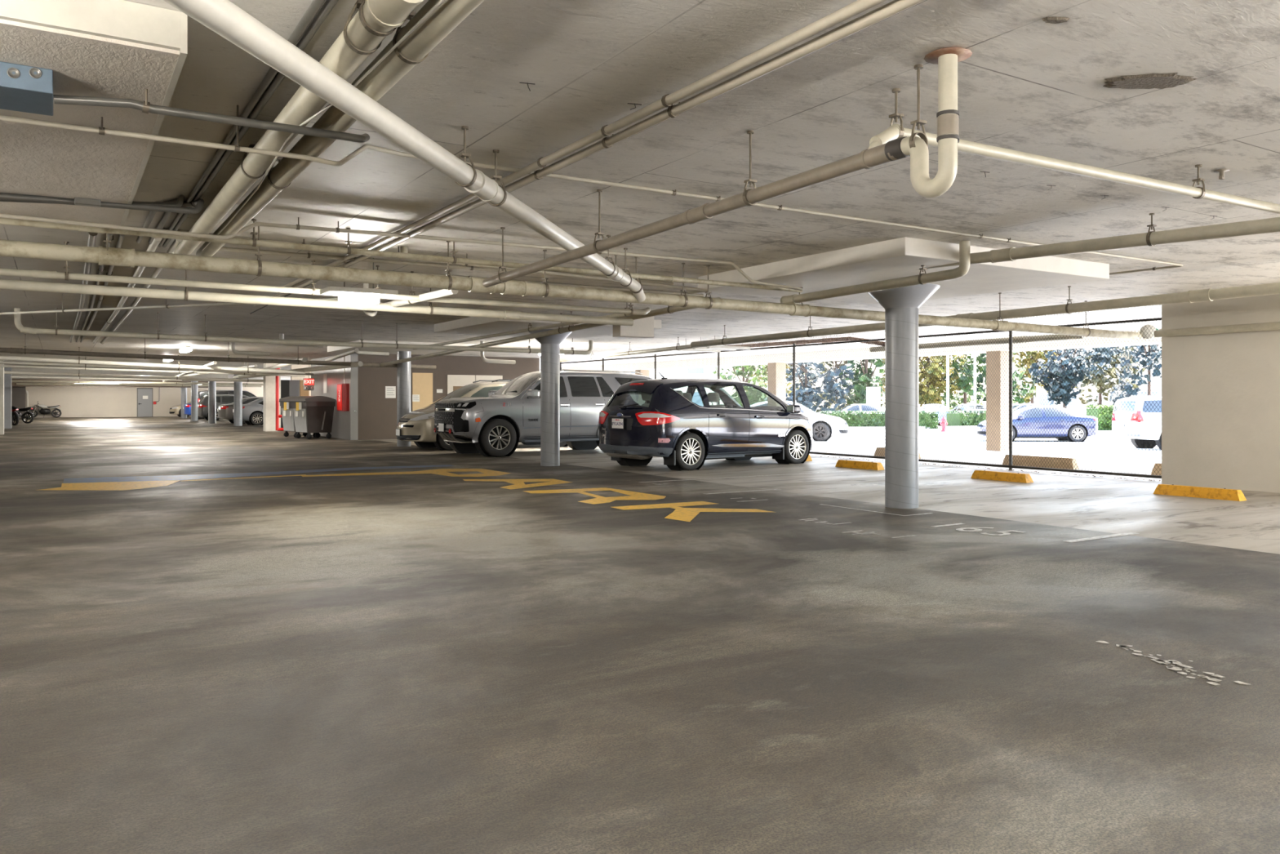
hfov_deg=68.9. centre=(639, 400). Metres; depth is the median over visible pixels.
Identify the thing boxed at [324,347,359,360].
pipe
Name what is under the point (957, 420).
hedge
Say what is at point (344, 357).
pipe
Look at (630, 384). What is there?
lamp
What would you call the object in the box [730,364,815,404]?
street tree
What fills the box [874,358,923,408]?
street tree
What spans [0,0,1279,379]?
ceiling
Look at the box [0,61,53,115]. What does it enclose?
electrical box
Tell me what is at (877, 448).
wheel stop
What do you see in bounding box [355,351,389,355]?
riser pipe
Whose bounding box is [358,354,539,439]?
wall
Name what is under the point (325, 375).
paper notice
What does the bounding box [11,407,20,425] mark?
motorcycle
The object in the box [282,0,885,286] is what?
pipe
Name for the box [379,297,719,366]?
drain pipe
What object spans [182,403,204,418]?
car
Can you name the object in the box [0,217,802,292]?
pipe
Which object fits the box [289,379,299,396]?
door
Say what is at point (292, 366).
wall
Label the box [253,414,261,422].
wheel
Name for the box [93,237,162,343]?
pipe
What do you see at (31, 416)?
motorcycle
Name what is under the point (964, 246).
drain pipe
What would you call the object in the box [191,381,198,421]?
round column
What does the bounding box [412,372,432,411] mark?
door
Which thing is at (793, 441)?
wheel
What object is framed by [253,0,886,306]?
pipe
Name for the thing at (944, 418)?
fire hydrant
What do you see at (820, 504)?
painted outline
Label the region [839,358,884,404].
street tree
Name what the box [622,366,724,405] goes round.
building
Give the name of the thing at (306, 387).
lamp
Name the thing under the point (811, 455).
leaf litter
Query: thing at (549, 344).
round column
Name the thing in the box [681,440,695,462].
wheel
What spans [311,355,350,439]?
wall
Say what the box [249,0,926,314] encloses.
pipe
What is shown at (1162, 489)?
wheel stop
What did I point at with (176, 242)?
pipe
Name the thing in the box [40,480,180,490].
painted patch
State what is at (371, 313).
trap
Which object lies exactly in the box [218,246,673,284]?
pipe
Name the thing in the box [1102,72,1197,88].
ceiling patch
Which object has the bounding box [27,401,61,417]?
motorcycle
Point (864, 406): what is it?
car
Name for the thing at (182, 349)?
diffuser
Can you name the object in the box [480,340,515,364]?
riser pipe
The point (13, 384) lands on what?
bulkhead
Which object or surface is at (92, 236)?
pipe
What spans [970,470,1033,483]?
wheel stop
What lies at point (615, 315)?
pipe
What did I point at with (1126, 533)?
bay line
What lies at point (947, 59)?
trap
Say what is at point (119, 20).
trim
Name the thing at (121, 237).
pipe
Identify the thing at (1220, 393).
wall
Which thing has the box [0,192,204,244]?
pipe
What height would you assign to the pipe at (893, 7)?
0.094 m
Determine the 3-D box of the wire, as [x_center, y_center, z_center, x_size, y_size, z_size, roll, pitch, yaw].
[-0.531,-1.473,4.388,0.073,0.034,0.019,0,0,-16]
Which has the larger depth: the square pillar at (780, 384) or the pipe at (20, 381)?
the pipe at (20, 381)
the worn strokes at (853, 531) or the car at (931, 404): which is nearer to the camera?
the worn strokes at (853, 531)
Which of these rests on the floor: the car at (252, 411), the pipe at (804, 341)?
the car at (252, 411)
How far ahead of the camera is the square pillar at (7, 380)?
41.43 m
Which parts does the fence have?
post, post, post, rail, rail, post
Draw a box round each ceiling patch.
[1042,16,1069,23]
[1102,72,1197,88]
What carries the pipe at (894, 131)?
hanging from the ceiling
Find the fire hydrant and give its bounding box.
[939,416,947,431]
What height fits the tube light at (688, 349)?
0.304 m
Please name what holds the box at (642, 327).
hanging from the ceiling
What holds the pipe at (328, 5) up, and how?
attached to the ceiling
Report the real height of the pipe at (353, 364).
0.140 m
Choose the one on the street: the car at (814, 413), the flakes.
the car at (814, 413)
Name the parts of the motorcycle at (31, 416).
tail panel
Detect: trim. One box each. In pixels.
[0,0,187,225]
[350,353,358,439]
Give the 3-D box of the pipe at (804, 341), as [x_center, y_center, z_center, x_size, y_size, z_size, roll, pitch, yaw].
[3.948,-1.307,22.674,0.467,0.364,6.445,0,0,-27]
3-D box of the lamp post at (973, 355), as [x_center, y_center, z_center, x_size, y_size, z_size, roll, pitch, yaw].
[22.246,-0.885,62.000,0.560,5.080,0.560,0,0,-32]
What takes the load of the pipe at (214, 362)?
attached to the pipe at (1, 362)
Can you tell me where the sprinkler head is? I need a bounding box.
[1213,168,1230,179]
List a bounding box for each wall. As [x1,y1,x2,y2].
[26,381,262,417]
[290,364,311,395]
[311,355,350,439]
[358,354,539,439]
[1161,293,1279,493]
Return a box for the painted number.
[931,523,1025,535]
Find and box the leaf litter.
[811,454,1160,481]
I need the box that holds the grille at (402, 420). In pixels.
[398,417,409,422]
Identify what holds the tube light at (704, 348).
hanging from the ceiling
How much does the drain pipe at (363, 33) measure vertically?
0.199 m
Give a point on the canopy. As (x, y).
(803, 354)
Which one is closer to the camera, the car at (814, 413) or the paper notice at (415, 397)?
the paper notice at (415, 397)
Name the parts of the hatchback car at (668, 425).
number plate, plate frame, tailgate trim, backrest, backrest, window trim, sill, door trim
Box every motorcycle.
[11,405,34,423]
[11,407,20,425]
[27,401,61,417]
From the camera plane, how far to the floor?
4.55 m
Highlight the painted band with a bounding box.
[63,464,453,483]
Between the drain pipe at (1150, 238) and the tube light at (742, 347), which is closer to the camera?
the drain pipe at (1150, 238)
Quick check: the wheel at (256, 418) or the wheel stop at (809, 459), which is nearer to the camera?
the wheel stop at (809, 459)
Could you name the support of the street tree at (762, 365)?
on the street
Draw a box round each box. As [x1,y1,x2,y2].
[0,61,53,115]
[74,196,101,207]
[613,308,653,337]
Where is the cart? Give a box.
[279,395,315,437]
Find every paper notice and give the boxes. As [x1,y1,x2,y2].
[323,373,327,392]
[385,386,395,398]
[412,394,419,401]
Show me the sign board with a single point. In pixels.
(870, 388)
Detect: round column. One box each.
[181,387,186,417]
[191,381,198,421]
[208,381,216,423]
[234,374,242,426]
[396,351,410,446]
[528,328,572,466]
[867,283,940,508]
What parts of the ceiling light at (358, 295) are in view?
drop rod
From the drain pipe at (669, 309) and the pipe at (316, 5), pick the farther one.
the drain pipe at (669, 309)
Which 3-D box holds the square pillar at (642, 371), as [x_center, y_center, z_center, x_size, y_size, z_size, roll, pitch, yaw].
[0.087,0.015,37.158,0.420,2.470,0.420,0,0,-32]
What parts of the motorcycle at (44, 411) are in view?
fuel tank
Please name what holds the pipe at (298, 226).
attached to the ceiling
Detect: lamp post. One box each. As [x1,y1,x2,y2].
[946,355,949,408]
[970,353,978,404]
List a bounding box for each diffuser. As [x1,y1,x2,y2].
[179,347,191,352]
[337,293,379,305]
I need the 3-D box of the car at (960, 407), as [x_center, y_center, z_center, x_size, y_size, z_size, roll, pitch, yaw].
[21.285,0.957,60.500,1.800,1.494,4.600,0,0,-7]
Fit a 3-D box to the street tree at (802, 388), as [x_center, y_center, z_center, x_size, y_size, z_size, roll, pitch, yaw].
[12.038,-2.366,66.212,6.307,8.033,6.561,0,0,26]
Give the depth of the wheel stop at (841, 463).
17.06 m
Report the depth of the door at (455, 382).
31.21 m
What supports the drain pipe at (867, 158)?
hanging from the ceiling
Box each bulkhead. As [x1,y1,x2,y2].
[11,368,228,379]
[11,378,208,387]
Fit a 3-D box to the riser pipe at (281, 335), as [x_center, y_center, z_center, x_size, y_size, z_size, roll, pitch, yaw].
[-7.668,-1.349,21.141,0.951,0.281,0.100,0,0,-32]
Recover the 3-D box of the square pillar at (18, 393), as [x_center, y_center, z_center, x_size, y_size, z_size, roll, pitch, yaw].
[-40.681,-0.120,59.840,2.170,2.740,0.600,0,0,-32]
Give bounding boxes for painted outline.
[819,503,933,515]
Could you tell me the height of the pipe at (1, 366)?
0.569 m
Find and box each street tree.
[712,364,767,406]
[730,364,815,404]
[764,361,854,411]
[803,360,877,413]
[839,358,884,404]
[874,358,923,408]
[918,354,968,406]
[925,353,1016,409]
[940,351,1036,403]
[1012,349,1076,404]
[1027,346,1117,408]
[1047,346,1145,405]
[1096,344,1161,405]
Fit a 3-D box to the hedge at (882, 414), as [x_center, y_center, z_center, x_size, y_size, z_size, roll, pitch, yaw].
[13.996,1.132,54.715,7.026,1.187,2.068,0,0,-9]
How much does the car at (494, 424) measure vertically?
2.032 m
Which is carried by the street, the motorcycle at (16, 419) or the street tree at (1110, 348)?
the street tree at (1110, 348)
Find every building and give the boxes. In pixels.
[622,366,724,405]
[1012,348,1080,413]
[1088,351,1161,408]
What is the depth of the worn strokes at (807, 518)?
9.56 m
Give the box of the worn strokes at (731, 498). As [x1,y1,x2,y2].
[730,497,763,502]
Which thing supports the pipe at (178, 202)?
attached to the ceiling
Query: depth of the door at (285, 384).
39.00 m
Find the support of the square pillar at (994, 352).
on the street
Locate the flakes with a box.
[1096,640,1249,684]
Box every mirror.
[488,390,497,395]
[527,389,539,398]
[788,404,800,413]
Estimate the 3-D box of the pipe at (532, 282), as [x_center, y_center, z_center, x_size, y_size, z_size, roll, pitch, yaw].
[-1.916,-1.465,11.288,6.578,0.059,0.068,0,0,-32]
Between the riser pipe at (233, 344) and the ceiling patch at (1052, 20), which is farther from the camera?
the riser pipe at (233, 344)
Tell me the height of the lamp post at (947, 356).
9.480 m
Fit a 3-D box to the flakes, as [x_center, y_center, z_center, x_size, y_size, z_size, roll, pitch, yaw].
[2.492,1.247,4.446,0.336,0.001,0.795,0,0,-32]
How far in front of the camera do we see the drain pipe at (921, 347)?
17.60 m
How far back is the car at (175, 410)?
69.25 m
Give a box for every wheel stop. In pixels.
[805,454,812,461]
[835,459,884,470]
[874,447,920,458]
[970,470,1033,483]
[1002,454,1079,469]
[1151,462,1161,475]
[1153,484,1246,501]
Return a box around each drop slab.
[0,18,179,225]
[327,340,477,355]
[434,315,661,337]
[697,236,1109,304]
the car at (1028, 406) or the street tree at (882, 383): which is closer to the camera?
the car at (1028, 406)
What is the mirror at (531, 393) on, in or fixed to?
attached to the car at (494, 424)
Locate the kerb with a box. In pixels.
[848,426,977,429]
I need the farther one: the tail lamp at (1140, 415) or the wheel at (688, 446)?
the tail lamp at (1140, 415)
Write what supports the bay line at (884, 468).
on the floor
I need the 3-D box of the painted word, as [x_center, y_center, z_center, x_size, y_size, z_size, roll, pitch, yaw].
[-2.089,1.247,12.978,3.416,0.001,8.517,0,0,-32]
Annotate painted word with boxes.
[300,468,772,521]
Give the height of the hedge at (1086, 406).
1.474 m
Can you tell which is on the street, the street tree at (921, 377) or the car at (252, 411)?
the street tree at (921, 377)
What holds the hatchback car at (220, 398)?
on the floor
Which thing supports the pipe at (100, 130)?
attached to the ceiling
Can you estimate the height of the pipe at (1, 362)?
0.614 m
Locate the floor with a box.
[0,416,1279,853]
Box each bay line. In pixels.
[638,468,884,482]
[704,488,779,493]
[1063,532,1137,542]
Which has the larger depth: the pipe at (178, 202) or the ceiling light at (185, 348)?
the ceiling light at (185, 348)
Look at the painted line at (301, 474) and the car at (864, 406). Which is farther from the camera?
the car at (864, 406)
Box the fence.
[560,305,1161,478]
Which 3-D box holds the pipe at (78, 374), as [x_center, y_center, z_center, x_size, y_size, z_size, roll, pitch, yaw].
[-20.251,-1.130,38.045,9.970,0.719,0.139,0,0,-32]
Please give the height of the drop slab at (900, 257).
0.215 m
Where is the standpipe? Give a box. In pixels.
[275,368,284,431]
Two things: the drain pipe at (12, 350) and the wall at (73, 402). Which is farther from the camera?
the wall at (73, 402)
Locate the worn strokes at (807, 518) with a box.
[800,518,850,524]
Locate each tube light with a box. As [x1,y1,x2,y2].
[677,348,720,351]
[693,337,736,350]
[706,335,750,349]
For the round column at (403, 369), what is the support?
on the floor
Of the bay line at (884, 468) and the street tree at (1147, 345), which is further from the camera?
the street tree at (1147, 345)
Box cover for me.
[1139,324,1155,338]
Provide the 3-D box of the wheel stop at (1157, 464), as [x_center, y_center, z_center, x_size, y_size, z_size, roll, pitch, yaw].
[9.017,1.145,15.035,0.170,0.210,1.500,0,0,-32]
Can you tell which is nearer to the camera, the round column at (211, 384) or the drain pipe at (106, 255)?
the drain pipe at (106, 255)
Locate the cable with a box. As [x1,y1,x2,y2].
[201,0,444,250]
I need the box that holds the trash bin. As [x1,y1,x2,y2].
[290,395,336,439]
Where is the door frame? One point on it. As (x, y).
(137, 388)
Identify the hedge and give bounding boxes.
[818,409,938,428]
[946,409,1015,426]
[1084,404,1114,430]
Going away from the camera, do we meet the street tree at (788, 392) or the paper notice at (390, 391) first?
the paper notice at (390, 391)
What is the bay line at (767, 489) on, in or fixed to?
on the floor
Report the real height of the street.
0.400 m
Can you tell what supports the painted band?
on the floor
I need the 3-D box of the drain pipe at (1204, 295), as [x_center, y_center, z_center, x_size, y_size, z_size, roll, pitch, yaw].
[4.588,-1.291,13.823,0.149,0.397,13.205,0,0,-32]
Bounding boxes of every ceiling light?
[179,345,191,352]
[320,255,398,305]
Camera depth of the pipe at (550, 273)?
10.10 m
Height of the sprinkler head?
0.060 m
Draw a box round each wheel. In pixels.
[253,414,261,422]
[488,426,506,448]
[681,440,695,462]
[789,436,798,457]
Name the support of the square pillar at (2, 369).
on the floor
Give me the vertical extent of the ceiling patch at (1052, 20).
0.011 m
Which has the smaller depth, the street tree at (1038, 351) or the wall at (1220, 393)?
the wall at (1220, 393)
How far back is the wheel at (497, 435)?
20.64 m
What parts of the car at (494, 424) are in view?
number plate, skid plate, bumper trim, window trim, moulding, roof rail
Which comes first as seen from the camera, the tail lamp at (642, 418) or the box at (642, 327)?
the box at (642, 327)
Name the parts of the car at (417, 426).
number plate, roof rail, roof rail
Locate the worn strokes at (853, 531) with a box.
[843,530,914,537]
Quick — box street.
[808,407,1161,480]
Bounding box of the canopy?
[539,328,1161,371]
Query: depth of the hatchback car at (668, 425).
17.08 m
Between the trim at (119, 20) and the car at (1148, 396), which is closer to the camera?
the trim at (119, 20)
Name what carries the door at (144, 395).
attached to the door frame
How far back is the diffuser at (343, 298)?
9.62 m
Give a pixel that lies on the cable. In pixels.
(430, 11)
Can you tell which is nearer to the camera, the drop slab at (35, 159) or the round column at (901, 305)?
the drop slab at (35, 159)
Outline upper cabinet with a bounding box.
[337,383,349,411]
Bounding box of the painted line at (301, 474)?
[184,474,306,480]
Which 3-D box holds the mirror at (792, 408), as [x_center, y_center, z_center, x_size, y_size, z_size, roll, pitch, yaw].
[2.936,0.179,18.186,0.188,0.185,0.391,0,0,-38]
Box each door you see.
[137,388,151,417]
[280,379,289,427]
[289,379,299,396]
[300,380,309,395]
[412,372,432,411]
[447,374,475,394]
[475,375,502,382]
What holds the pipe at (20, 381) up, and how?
hanging from the ceiling
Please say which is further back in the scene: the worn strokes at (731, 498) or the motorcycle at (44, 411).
the motorcycle at (44, 411)
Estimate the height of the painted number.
0.001 m
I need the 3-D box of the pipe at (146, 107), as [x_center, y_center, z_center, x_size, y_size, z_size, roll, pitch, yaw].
[-1.839,-1.288,4.226,1.374,0.126,0.213,0,0,-40]
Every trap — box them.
[363,283,381,316]
[884,46,972,197]
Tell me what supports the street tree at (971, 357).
on the street
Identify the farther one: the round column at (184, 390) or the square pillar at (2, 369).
the round column at (184, 390)
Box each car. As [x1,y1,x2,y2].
[168,400,191,417]
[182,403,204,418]
[198,390,256,419]
[198,394,249,420]
[217,396,262,423]
[232,397,262,425]
[395,378,568,450]
[433,368,653,457]
[598,372,812,471]
[750,400,848,441]
[838,403,884,413]
[918,403,951,426]
[951,403,986,413]
[977,405,1097,441]
[1012,403,1041,409]
[1111,395,1161,449]
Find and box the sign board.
[866,385,879,406]
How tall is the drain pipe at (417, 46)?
0.194 m
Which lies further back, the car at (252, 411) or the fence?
the car at (252, 411)
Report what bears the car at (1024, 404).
on the street
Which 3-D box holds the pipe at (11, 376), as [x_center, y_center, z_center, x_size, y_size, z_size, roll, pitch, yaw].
[-21.043,-1.163,42.264,12.343,0.654,0.101,0,0,-32]
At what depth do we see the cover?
14.65 m
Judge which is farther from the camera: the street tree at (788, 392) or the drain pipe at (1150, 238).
the street tree at (788, 392)
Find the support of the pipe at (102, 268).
attached to the ceiling
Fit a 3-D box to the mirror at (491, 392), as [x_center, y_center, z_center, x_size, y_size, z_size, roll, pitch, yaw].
[-3.538,-0.141,22.738,0.216,0.201,0.396,0,0,-32]
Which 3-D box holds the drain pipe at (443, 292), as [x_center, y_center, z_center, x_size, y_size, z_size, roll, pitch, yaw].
[-2.635,-1.299,10.796,0.105,0.382,2.188,0,0,-38]
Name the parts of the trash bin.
panel, lid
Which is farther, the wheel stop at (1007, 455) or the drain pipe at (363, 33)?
the wheel stop at (1007, 455)
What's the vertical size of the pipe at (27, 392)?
2.002 m
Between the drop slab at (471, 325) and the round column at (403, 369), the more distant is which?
the round column at (403, 369)
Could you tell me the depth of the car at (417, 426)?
23.44 m
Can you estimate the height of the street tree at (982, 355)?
11.075 m
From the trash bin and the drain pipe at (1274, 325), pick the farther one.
the trash bin
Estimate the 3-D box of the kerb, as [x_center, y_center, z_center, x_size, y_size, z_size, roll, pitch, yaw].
[17.073,1.585,54.500,18.745,0.140,0.160,0,0,-15]
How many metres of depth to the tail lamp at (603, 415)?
17.30 m
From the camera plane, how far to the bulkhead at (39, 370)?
44.96 m
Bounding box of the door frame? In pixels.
[137,387,152,417]
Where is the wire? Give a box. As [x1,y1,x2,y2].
[519,82,534,91]
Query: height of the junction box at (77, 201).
0.060 m
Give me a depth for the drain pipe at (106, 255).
8.71 m
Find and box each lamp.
[303,385,314,390]
[598,410,608,423]
[629,382,644,385]
[635,411,679,425]
[1128,412,1143,421]
[1135,410,1141,422]
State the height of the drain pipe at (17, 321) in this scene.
0.511 m
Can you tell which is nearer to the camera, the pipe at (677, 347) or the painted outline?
the painted outline
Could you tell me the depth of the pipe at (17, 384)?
56.04 m
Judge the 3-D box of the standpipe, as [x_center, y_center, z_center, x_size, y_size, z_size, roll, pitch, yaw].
[-14.176,-0.045,36.922,0.520,2.510,0.200,0,0,-32]
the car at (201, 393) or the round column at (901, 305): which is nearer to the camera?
the round column at (901, 305)
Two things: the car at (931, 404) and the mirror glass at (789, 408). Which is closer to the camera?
the mirror glass at (789, 408)
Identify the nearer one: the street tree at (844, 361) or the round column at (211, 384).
the round column at (211, 384)
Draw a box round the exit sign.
[302,357,314,390]
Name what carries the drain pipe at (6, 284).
hanging from the ceiling
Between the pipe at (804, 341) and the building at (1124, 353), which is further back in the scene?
the building at (1124, 353)
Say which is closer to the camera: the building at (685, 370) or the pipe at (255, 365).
the pipe at (255, 365)
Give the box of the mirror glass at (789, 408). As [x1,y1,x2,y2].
[786,405,794,412]
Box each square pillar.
[0,360,4,434]
[4,367,11,428]
[11,386,26,419]
[262,363,280,431]
[635,369,648,377]
[767,362,786,406]
[986,351,1008,451]
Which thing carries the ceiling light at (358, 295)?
hanging from the ceiling
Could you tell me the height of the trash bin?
1.390 m
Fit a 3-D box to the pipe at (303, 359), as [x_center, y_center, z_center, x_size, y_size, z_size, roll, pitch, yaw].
[-13.617,-1.050,33.423,0.120,0.120,21.349,0,0,-28]
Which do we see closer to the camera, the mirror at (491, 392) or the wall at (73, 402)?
the mirror at (491, 392)
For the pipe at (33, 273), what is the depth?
9.65 m
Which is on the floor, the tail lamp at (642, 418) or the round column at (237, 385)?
the round column at (237, 385)
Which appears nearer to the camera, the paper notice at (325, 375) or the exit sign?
the paper notice at (325, 375)
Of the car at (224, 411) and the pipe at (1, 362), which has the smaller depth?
the pipe at (1, 362)
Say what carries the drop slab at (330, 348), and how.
attached to the ceiling
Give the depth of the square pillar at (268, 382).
37.55 m
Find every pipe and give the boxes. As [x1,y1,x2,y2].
[0,104,1182,275]
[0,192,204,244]
[0,195,184,243]
[0,213,802,290]
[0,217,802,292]
[0,226,1151,341]
[0,241,650,315]
[0,270,633,325]
[0,288,337,315]
[0,333,436,368]
[0,346,305,374]
[0,357,305,377]
[0,360,313,375]
[4,366,262,382]
[10,375,244,382]
[11,377,262,385]
[13,307,592,355]
[16,381,261,386]
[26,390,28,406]
[53,88,369,142]
[69,231,97,342]
[75,233,113,342]
[80,234,124,342]
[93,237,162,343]
[100,239,182,343]
[158,0,325,247]
[162,0,338,247]
[162,360,217,382]
[163,0,645,302]
[163,227,707,292]
[173,0,424,254]
[181,364,257,377]
[195,0,484,256]
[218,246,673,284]
[231,342,270,355]
[232,356,307,378]
[237,360,363,378]
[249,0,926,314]
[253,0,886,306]
[275,0,925,297]
[279,333,323,347]
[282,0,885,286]
[302,263,703,297]
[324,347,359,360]
[343,356,345,383]
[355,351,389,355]
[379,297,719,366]
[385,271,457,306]
[398,245,408,253]
[413,302,644,349]
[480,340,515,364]
[482,129,898,287]
[560,337,709,362]
[687,213,1279,293]
[690,282,1279,347]
[724,336,884,347]
[780,240,969,305]
[867,88,1279,213]
[869,333,1085,352]
[1153,321,1279,337]
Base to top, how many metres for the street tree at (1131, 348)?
12.193 m
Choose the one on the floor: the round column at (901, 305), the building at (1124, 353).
the round column at (901, 305)
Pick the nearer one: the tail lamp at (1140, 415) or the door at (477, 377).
the tail lamp at (1140, 415)
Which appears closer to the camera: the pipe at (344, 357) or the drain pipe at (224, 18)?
the drain pipe at (224, 18)
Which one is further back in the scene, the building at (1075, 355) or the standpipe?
the building at (1075, 355)
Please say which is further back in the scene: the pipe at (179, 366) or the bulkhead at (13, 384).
the bulkhead at (13, 384)

